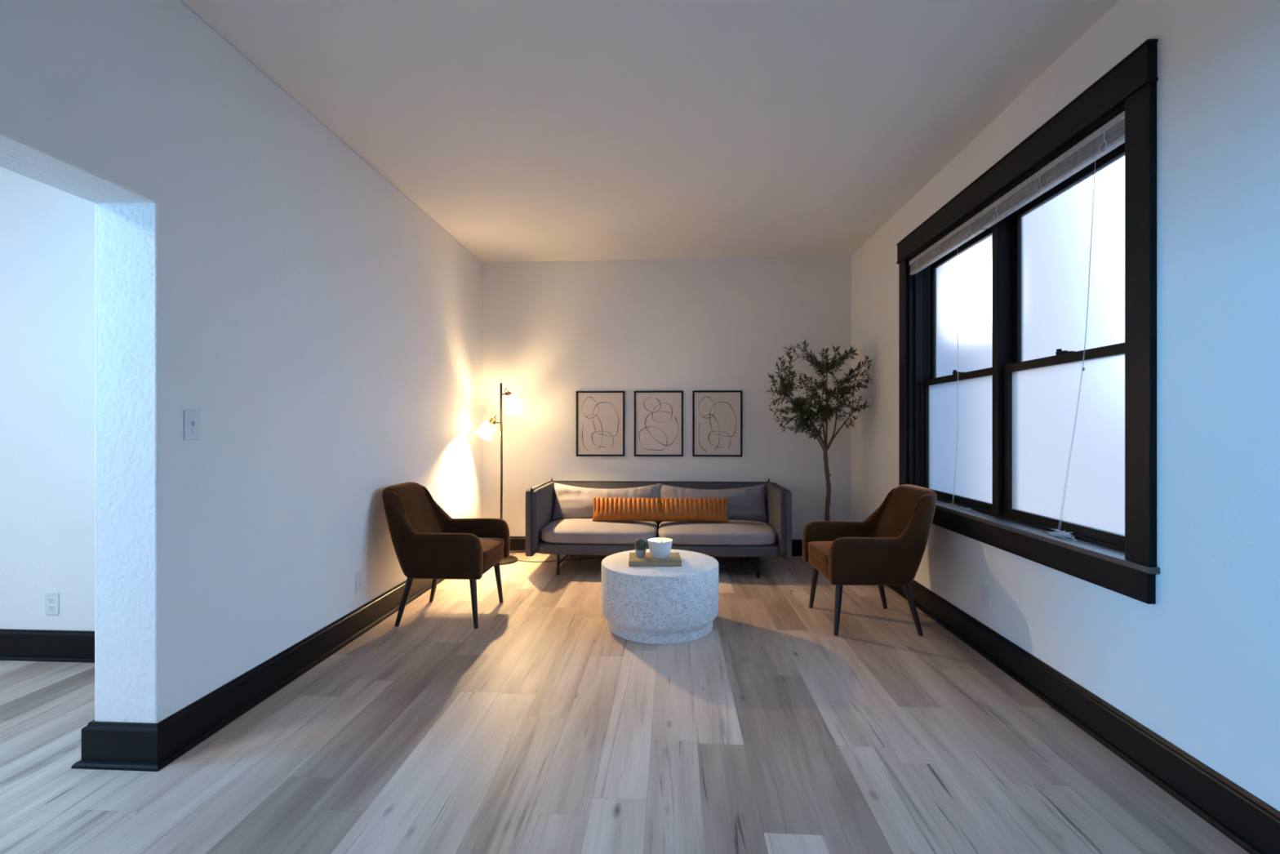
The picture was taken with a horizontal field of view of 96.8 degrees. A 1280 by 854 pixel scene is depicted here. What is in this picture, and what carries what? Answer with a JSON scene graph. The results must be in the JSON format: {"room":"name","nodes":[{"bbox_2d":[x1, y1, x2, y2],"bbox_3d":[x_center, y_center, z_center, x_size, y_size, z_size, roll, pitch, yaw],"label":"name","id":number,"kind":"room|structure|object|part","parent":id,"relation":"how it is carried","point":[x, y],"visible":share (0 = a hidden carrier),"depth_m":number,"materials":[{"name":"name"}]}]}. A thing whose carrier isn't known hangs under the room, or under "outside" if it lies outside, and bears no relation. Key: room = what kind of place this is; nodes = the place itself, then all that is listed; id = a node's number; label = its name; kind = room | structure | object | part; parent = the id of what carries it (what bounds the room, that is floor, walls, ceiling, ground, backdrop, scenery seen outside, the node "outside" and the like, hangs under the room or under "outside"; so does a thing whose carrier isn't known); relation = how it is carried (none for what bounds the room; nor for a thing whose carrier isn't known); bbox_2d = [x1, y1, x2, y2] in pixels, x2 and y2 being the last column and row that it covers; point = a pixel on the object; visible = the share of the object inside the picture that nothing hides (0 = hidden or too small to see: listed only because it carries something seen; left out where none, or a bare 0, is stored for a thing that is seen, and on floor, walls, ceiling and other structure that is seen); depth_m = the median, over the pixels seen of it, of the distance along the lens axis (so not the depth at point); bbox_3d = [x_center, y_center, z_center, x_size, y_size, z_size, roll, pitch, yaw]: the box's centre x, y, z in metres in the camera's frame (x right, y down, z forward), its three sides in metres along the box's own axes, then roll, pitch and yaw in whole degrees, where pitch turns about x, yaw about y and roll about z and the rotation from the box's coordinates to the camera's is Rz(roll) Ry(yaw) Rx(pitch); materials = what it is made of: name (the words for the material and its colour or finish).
{"room":"living room","nodes":[
{"label":"living room","id":0,"kind":"room"},
{"bbox_2d":[0,166,94,631],"bbox_3d":[-3.216,-0.195,3.034,2.630,2.790,0.150,0,0,3],"label":"wall","id":1,"kind":"structure","parent":0,"point":[47,232],"depth_m":2.95,"materials":[{"name":"paint"}]},
{"bbox_2d":[0,628,94,662],"bbox_3d":[-3.222,1.127,2.940,2.630,0.147,0.040,0,0,3],"label":"baseboard","id":2,"kind":"structure","parent":1,"relation":"attached to","point":[20,645],"depth_m":2.93,"materials":[{"name":"black paint"}]},
{"bbox_2d":[45,592,58,614],"bbox_3d":[-3.046,0.916,2.945,0.072,0.116,0.009,0,0,3],"label":"wall outlet","id":3,"kind":"object","parent":1,"relation":"attached to","point":[51,598],"visible":1,"depth_m":2.94,"materials":[{"name":"white plastic"}]},
{"bbox_2d":[48,597,53,602],"bbox_3d":[-3.046,0.896,2.943,0.030,0.027,0.004,0,0,3],"label":"socket","id":4,"kind":"object","parent":3,"relation":"attached to","point":[50,599],"depth_m":2.94,"materials":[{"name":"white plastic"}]},
{"bbox_2d":[48,604,53,610],"bbox_3d":[-3.046,0.936,2.943,0.030,0.027,0.004,0,0,3],"label":"socket","id":5,"kind":"object","parent":3,"relation":"attached to","point":[51,607],"depth_m":2.94,"materials":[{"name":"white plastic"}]},
{"bbox_2d":[0,0,482,723],"bbox_3d":[-1.855,-0.195,1.709,0.240,2.790,7.600,0,0,3],"label":"wall","id":6,"kind":"structure","parent":0,"point":[255,273],"depth_m":2.35,"materials":[{"name":"paint"}]},
{"bbox_2d":[183,408,200,439],"bbox_3d":[-1.701,-0.008,2.166,0.016,0.116,0.072,0,0,3],"label":"light switch","id":7,"kind":"object","parent":6,"relation":"attached to","point":[192,418],"visible":1,"depth_m":2.16,"materials":[{"name":"white plastic"}]},
{"bbox_2d":[71,578,444,771],"bbox_3d":[-1.738,1.127,3.746,0.320,0.147,3.520,0,0,3],"label":"baseboard","id":8,"kind":"structure","parent":6,"relation":"attached to","point":[105,745],"depth_m":2.28,"materials":[{"name":"black paint"}]},
{"bbox_2d":[355,569,363,592],"bbox_3d":[-1.637,0.900,3.324,0.009,0.116,0.072,0,0,3],"label":"wall outlet","id":9,"kind":"object","parent":6,"relation":"attached to","point":[359,575],"visible":1,"depth_m":3.32,"materials":[{"name":"white plastic"}]},
{"bbox_2d":[0,552,1249,853],"bbox_3d":[-1.426,1.260,1.685,6.760,0.120,8.000,0,0,3],"label":"floor","id":10,"kind":"structure","parent":0,"point":[538,727],"depth_m":2.12,"materials":[{"name":"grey wood"}]},
{"bbox_2d":[382,481,510,628],"bbox_3d":[-1.247,0.784,3.658,0.656,0.837,0.637,0,0,3],"label":"armchair","id":11,"kind":"object","parent":10,"relation":"on","point":[428,543],"visible":1,"depth_m":3.41,"materials":[{"name":"brown fabric"}]},
{"bbox_3d":[-1.419,1.040,3.441,0.121,0.326,0.043,0,0,-29],"label":"leg","id":12,"kind":"part","parent":11,"relation":"part of","materials":[{"name":"black wood"}]},
{"bbox_3d":[-1.393,1.040,3.893,0.121,0.326,0.043,0,0,35],"label":"leg","id":13,"kind":"part","parent":11,"relation":"part of","materials":[{"name":"black wood"}]},
{"bbox_3d":[-0.994,1.040,3.410,0.077,0.322,0.042,0,0,42],"label":"leg","id":14,"kind":"part","parent":11,"relation":"part of","materials":[{"name":"black wood"}]},
{"bbox_2d":[478,537,504,561],"bbox_3d":[-1.137,0.778,3.651,0.428,0.086,0.486,0,0,3],"label":"seat cushion","id":15,"kind":"object","parent":11,"relation":"on","point":[492,547],"depth_m":3.66,"materials":[{"name":"brown fabric"}]},
{"bbox_3d":[-1.162,0.850,3.653,0.456,0.096,0.492,0,0,3],"label":"seat","id":16,"kind":"part","parent":11,"relation":"part of","materials":[{"name":"brown fabric"}]},
{"bbox_3d":[-0.968,1.040,3.875,0.077,0.322,0.042,0,0,-35],"label":"leg","id":17,"kind":"part","parent":11,"relation":"part of","materials":[{"name":"black wood"}]},
{"bbox_2d":[475,382,523,519],"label":"floor lamp","id":18,"kind":"object","parent":10,"relation":"on","point":[486,430],"depth_m":5.04,"materials":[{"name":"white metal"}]},
{"bbox_3d":[-1.366,0.040,5.018,0.170,0.176,0.163,0,0,3],"label":"lamp shade","id":19,"kind":"part","parent":18,"relation":"part of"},
{"bbox_3d":[-1.111,-0.195,5.000,0.170,0.176,0.163,0,0,3],"label":"lamp shade","id":20,"kind":"part","parent":18,"relation":"part of","materials":[{"name":"white fabric"}]},
{"bbox_2d":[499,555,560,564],"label":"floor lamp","id":21,"kind":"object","parent":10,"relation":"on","point":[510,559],"depth_m":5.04,"materials":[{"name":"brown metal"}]},
{"bbox_3d":[-0.619,1.192,5.123,1.001,0.015,0.091,0,0,-8],"label":"power cord","id":22,"kind":"part","parent":21,"relation":"part of","materials":[{"name":"black rubber"}]},
{"bbox_2d":[525,478,791,577],"bbox_3d":[0.156,0.834,4.896,2.112,0.732,0.817,0,0,3],"label":"sofa","id":23,"kind":"object","parent":10,"relation":"on","point":[559,514],"visible":0.75,"depth_m":4.64,"materials":[{"name":"grey fabric"}]},
{"bbox_3d":[-0.872,0.775,4.958,0.052,0.544,0.810,0,0,3],"label":"panel","id":24,"kind":"part","parent":23,"relation":"part of","materials":[{"name":"grey fabric"}]},
{"bbox_3d":[-0.617,1.100,4.618,0.123,0.200,0.025,0,0,3],"label":"leg","id":25,"kind":"part","parent":23,"relation":"part of","materials":[{"name":"brown metal"}]},
{"bbox_2d":[540,518,657,544],"bbox_3d":[-0.333,0.877,4.867,0.962,0.142,0.664,0,0,3],"label":"seat cushion","id":26,"kind":"object","parent":23,"relation":"on","point":[560,531],"depth_m":4.58,"materials":[{"name":"grey fabric"}]},
{"bbox_2d":[551,482,661,519],"bbox_3d":[-0.302,0.676,5.146,0.985,0.334,0.213,0,0,3],"label":"cushion","id":27,"kind":"object","parent":23,"relation":"on","point":[570,500],"depth_m":5.10,"materials":[{"name":"grey fabric"}]},
{"bbox_2d":[592,497,728,522],"bbox_3d":[0.170,0.704,4.843,1.156,0.199,0.160,0,0,3],"label":"lumbar pillow","id":28,"kind":"object","parent":23,"relation":"on","point":[605,508],"visible":1,"depth_m":4.79,"materials":[{"name":"leather"}]},
{"bbox_3d":[0.178,0.765,5.271,2.010,0.516,0.056,0,0,3],"label":"panel","id":29,"kind":"part","parent":23,"relation":"part of","materials":[{"name":"grey fabric"}]},
{"bbox_2d":[656,483,767,521],"bbox_3d":[0.640,0.676,5.093,0.985,0.334,0.211,0,0,3],"label":"cushion","id":30,"kind":"object","parent":23,"relation":"on","point":[745,501],"depth_m":5.04,"materials":[{"name":"grey fabric"}]},
{"bbox_2d":[657,519,776,545],"bbox_3d":[0.639,0.877,4.811,0.962,0.142,0.664,0,0,3],"label":"seat cushion","id":31,"kind":"object","parent":23,"relation":"on","point":[735,531],"depth_m":4.52,"materials":[{"name":"grey fabric"}]},
{"bbox_3d":[0.892,1.100,4.531,0.123,0.200,0.025,0,0,3],"label":"leg","id":32,"kind":"part","parent":23,"relation":"part of","materials":[{"name":"brown metal"}]},
{"bbox_3d":[1.185,0.775,4.840,0.052,0.544,0.810,0,0,3],"label":"panel","id":33,"kind":"part","parent":23,"relation":"part of","materials":[{"name":"grey fabric"}]},
{"bbox_2d":[601,548,718,644],"bbox_3d":[0.121,1.008,3.459,0.710,0.385,0.710,0,0,3],"label":"coffee table","id":34,"kind":"object","parent":10,"relation":"on","point":[651,605],"visible":0.98,"depth_m":3.16,"materials":[{"name":"white stone"}]},
{"bbox_2d":[628,552,681,566],"bbox_3d":[0.089,0.799,3.438,0.310,0.030,0.236,0,0,0],"label":"book","id":35,"kind":"object","parent":34,"relation":"on","point":[673,559],"visible":0.94,"depth_m":3.32,"materials":[{"name":"beige paper"}]},
{"bbox_2d":[634,537,646,557],"bbox_3d":[0.004,0.727,3.430,0.081,0.113,0.081,0,0,3],"label":"potted cactus","id":36,"kind":"object","parent":35,"relation":"on","point":[640,544],"visible":1,"depth_m":3.41,"materials":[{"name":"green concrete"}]},
{"bbox_2d":[647,537,672,558],"bbox_3d":[0.121,0.731,3.434,0.153,0.107,0.153,0,0,3],"label":"bowl","id":37,"kind":"object","parent":35,"relation":"on","point":[659,547],"visible":1,"depth_m":3.38,"materials":[{"name":"white ceramic"}]},
{"bbox_2d":[766,338,872,520],"bbox_3d":[1.483,0.231,4.831,0.893,1.938,0.553,0,0,3],"label":"tree","id":38,"kind":"object","parent":10,"relation":"on","point":[797,407],"visible":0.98,"depth_m":4.75,"materials":[{"name":"green plant"}]},
{"bbox_2d":[802,484,937,635],"bbox_3d":[1.415,0.784,3.521,0.656,0.837,0.637,0,0,1],"label":"armchair","id":39,"kind":"object","parent":10,"relation":"on","point":[887,548],"visible":1,"depth_m":3.27,"materials":[{"name":"brown fabric"}]},
{"bbox_3d":[1.153,1.040,3.758,0.077,0.322,0.042,0,0,39],"label":"leg","id":40,"kind":"part","parent":39,"relation":"part of","materials":[{"name":"black wood"}]},
{"bbox_3d":[1.331,0.850,3.522,0.456,0.096,0.492,0,0,1],"label":"seat","id":41,"kind":"part","parent":39,"relation":"part of","materials":[{"name":"brown fabric"}]},
{"bbox_2d":[808,541,833,566],"bbox_3d":[1.306,0.778,3.523,0.428,0.086,0.486,0,0,1],"label":"seat cushion","id":42,"kind":"object","parent":39,"relation":"on","point":[819,551],"depth_m":3.53,"materials":[{"name":"brown fabric"}]},
{"bbox_3d":[1.146,1.040,3.292,0.077,0.322,0.042,0,0,-37],"label":"leg","id":43,"kind":"part","parent":39,"relation":"part of","materials":[{"name":"black wood"}]},
{"bbox_3d":[1.579,1.040,3.745,0.121,0.326,0.043,0,0,-31],"label":"leg","id":44,"kind":"part","parent":39,"relation":"part of","materials":[{"name":"black wood"}]},
{"bbox_3d":[1.572,1.040,3.293,0.121,0.326,0.043,0,0,33],"label":"leg","id":45,"kind":"part","parent":39,"relation":"part of","materials":[{"name":"black wood"}]},
{"bbox_2d":[635,548,646,557],"bbox_3d":[0.004,0.760,3.430,0.070,0.048,0.070,0,0,3],"label":"pot","id":46,"kind":"object","parent":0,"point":[640,553],"depth_m":3.41,"materials":[{"name":"white ceramic"}]},
{"bbox_2d":[179,0,1118,262],"bbox_3d":[-1.426,-1.665,1.685,6.760,0.150,8.000,0,0,3],"label":"ceiling","id":47,"kind":"structure","parent":0,"point":[527,131],"depth_m":2.75,"materials":[{"name":"paint"}]},
{"bbox_2d":[482,256,851,539],"bbox_3d":[-1.204,-0.195,5.553,6.760,2.790,0.150,0,0,3],"label":"wall","id":48,"kind":"structure","parent":0,"point":[553,331],"depth_m":5.39,"materials":[{"name":"paint"}]},
{"bbox_2d":[576,391,624,456],"bbox_3d":[-0.377,-0.032,5.417,0.464,0.620,0.025,0,0,3],"label":"framed picture","id":49,"kind":"object","parent":48,"relation":"attached to","point":[600,415],"visible":1,"depth_m":5.41,"materials":[{"name":"white paper"}]},
{"bbox_2d":[509,536,802,555],"bbox_3d":[0.224,1.127,5.376,3.490,0.147,0.040,0,0,3],"label":"baseboard","id":50,"kind":"structure","parent":48,"relation":"attached to","point":[517,544],"depth_m":5.45,"materials":[{"name":"black paint"}]},
{"bbox_2d":[634,391,683,456],"bbox_3d":[0.176,-0.032,5.385,0.464,0.620,0.025,0,0,3],"label":"framed picture","id":51,"kind":"object","parent":48,"relation":"attached to","point":[658,415],"visible":1,"depth_m":5.38,"materials":[{"name":"white paper"}]},
{"bbox_2d":[692,390,742,456],"bbox_3d":[0.728,-0.032,5.354,0.464,0.620,0.025,0,0,3],"label":"framed picture","id":52,"kind":"object","parent":48,"relation":"attached to","point":[717,415],"visible":1,"depth_m":5.35,"materials":[{"name":"white paper"}]},
{"bbox_2d":[851,0,1279,811],"bbox_3d":[1.859,-0.195,1.496,0.220,2.790,7.600,0,0,3],"label":"wall","id":53,"kind":"structure","parent":0,"point":[1198,666],"depth_m":1.85,"materials":[{"name":"paint"}]},
{"bbox_2d":[980,583,988,608],"bbox_3d":[1.834,0.903,3.030,0.006,0.116,0.072,0,0,3],"label":"blank wall plate","id":54,"kind":"object","parent":53,"relation":"attached to","point":[984,589],"visible":1,"depth_m":3.02,"materials":[{"name":"white plastic"}]},
{"bbox_2d":[896,38,1159,604],"bbox_3d":[1.929,-0.360,3.031,0.257,1.940,2.198,0,0,3],"label":"window","id":55,"kind":"structure","parent":53,"relation":"in","point":[1019,286],"depth_m":2.64,"materials":[{"name":"black paint"}]},
{"bbox_3d":[1.884,-0.354,4.064,0.024,1.672,0.110,0,0,3],"label":"casing","id":56,"kind":"part","parent":55,"relation":"part of","materials":[{"name":"black paint"}]},
{"bbox_2d":[909,211,986,511],"bbox_3d":[1.889,-0.342,3.527,0.065,1.642,0.930,0,0,3],"label":"window blind","id":57,"kind":"object","parent":55,"relation":"attached to","point":[973,227],"visible":1,"depth_m":3.40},
{"bbox_3d":[1.880,-1.071,3.528,0.032,0.013,0.926,0,0,3],"label":"rail","id":58,"kind":"part","parent":57,"relation":"part of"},
{"bbox_3d":[1.882,-0.293,3.340,0.056,1.544,0.315,0,0,3],"label":"pull cord","id":59,"kind":"part","parent":57,"relation":"part of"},
{"bbox_3d":[1.843,-1.097,3.179,0.013,0.075,0.041,0,0,3],"label":"ladder cord","id":60,"kind":"part","parent":57,"relation":"part of","materials":[{"name":"white fabric"}]},
{"bbox_3d":[1.967,0.069,3.507,0.042,0.792,0.902,0,0,3],"label":"sash","id":61,"kind":"part","parent":55,"relation":"part of","materials":[{"name":"glass"}]},
{"bbox_3d":[1.967,0.069,3.507,0.006,0.718,0.818,0,0,3],"label":"glass pane","id":62,"kind":"part","parent":55,"relation":"part of","materials":[{"name":"glass"}]},
{"bbox_3d":[2.013,-0.714,3.504,0.042,0.853,0.902,0,0,3],"label":"sash","id":63,"kind":"part","parent":55,"relation":"part of","materials":[{"name":"glass"}]},
{"bbox_3d":[2.013,-0.709,3.504,0.006,0.773,0.818,0,0,3],"label":"glass pane","id":64,"kind":"part","parent":55,"relation":"part of","materials":[{"name":"clear glass"}]},
{"bbox_3d":[1.819,-1.258,3.041,0.037,0.145,2.192,0,0,3],"label":"head casing","id":65,"kind":"part","parent":55,"relation":"part of","materials":[{"name":"black paint"}]},
{"bbox_2d":[981,111,1124,541],"bbox_3d":[1.834,-0.342,2.562,0.065,1.642,0.985,0,0,3],"label":"window blind","id":66,"kind":"object","parent":55,"relation":"attached to","point":[1109,136],"visible":0.98,"depth_m":2.43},
{"bbox_3d":[1.828,-1.097,2.919,0.013,0.075,0.041,0,0,3],"label":"ladder cord","id":67,"kind":"part","parent":66,"relation":"part of","materials":[{"name":"white fabric"}]},
{"bbox_3d":[1.808,-1.097,2.575,0.013,0.075,0.041,0,0,3],"label":"ladder cord","id":68,"kind":"part","parent":66,"relation":"part of","materials":[{"name":"white fabric"}]},
{"bbox_3d":[1.825,-1.071,2.562,0.032,0.013,0.981,0,0,3],"label":"rail","id":69,"kind":"part","parent":66,"relation":"part of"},
{"bbox_3d":[1.829,-0.293,2.396,0.051,1.544,0.326,0,0,5],"label":"pull cord","id":70,"kind":"part","parent":66,"relation":"part of","materials":[{"name":"white fabric"}]},
{"bbox_3d":[1.786,-1.097,2.192,0.013,0.075,0.041,0,0,3],"label":"ladder cord","id":71,"kind":"part","parent":66,"relation":"part of","materials":[{"name":"white fabric"}]},
{"bbox_3d":[1.912,0.069,2.550,0.042,0.792,0.902,0,0,3],"label":"sash","id":72,"kind":"part","parent":55,"relation":"part of","materials":[{"name":"glass"}]},
{"bbox_3d":[1.958,-0.714,2.548,0.042,0.853,0.902,0,0,3],"label":"sash","id":73,"kind":"part","parent":55,"relation":"part of","materials":[{"name":"glass"}]},
{"bbox_3d":[1.912,0.069,2.550,0.006,0.718,0.818,0,0,3],"label":"glass pane","id":74,"kind":"part","parent":55,"relation":"part of","materials":[{"name":"clear glass"}]},
{"bbox_3d":[1.958,-0.709,2.548,0.006,0.773,0.818,0,0,3],"label":"glass pane","id":75,"kind":"part","parent":55,"relation":"part of","materials":[{"name":"glass"}]},
{"bbox_3d":[1.766,-0.354,2.007,0.024,1.672,0.110,0,0,3],"label":"casing","id":76,"kind":"part","parent":55,"relation":"part of","materials":[{"name":"black paint"}]},
{"bbox_2d":[887,579,1279,853],"bbox_3d":[1.729,1.127,1.503,0.040,0.147,7.600,0,0,3],"label":"baseboard","id":77,"kind":"structure","parent":53,"relation":"attached to","point":[1250,822],"depth_m":2.04,"materials":[{"name":"black paint"}]}
]}

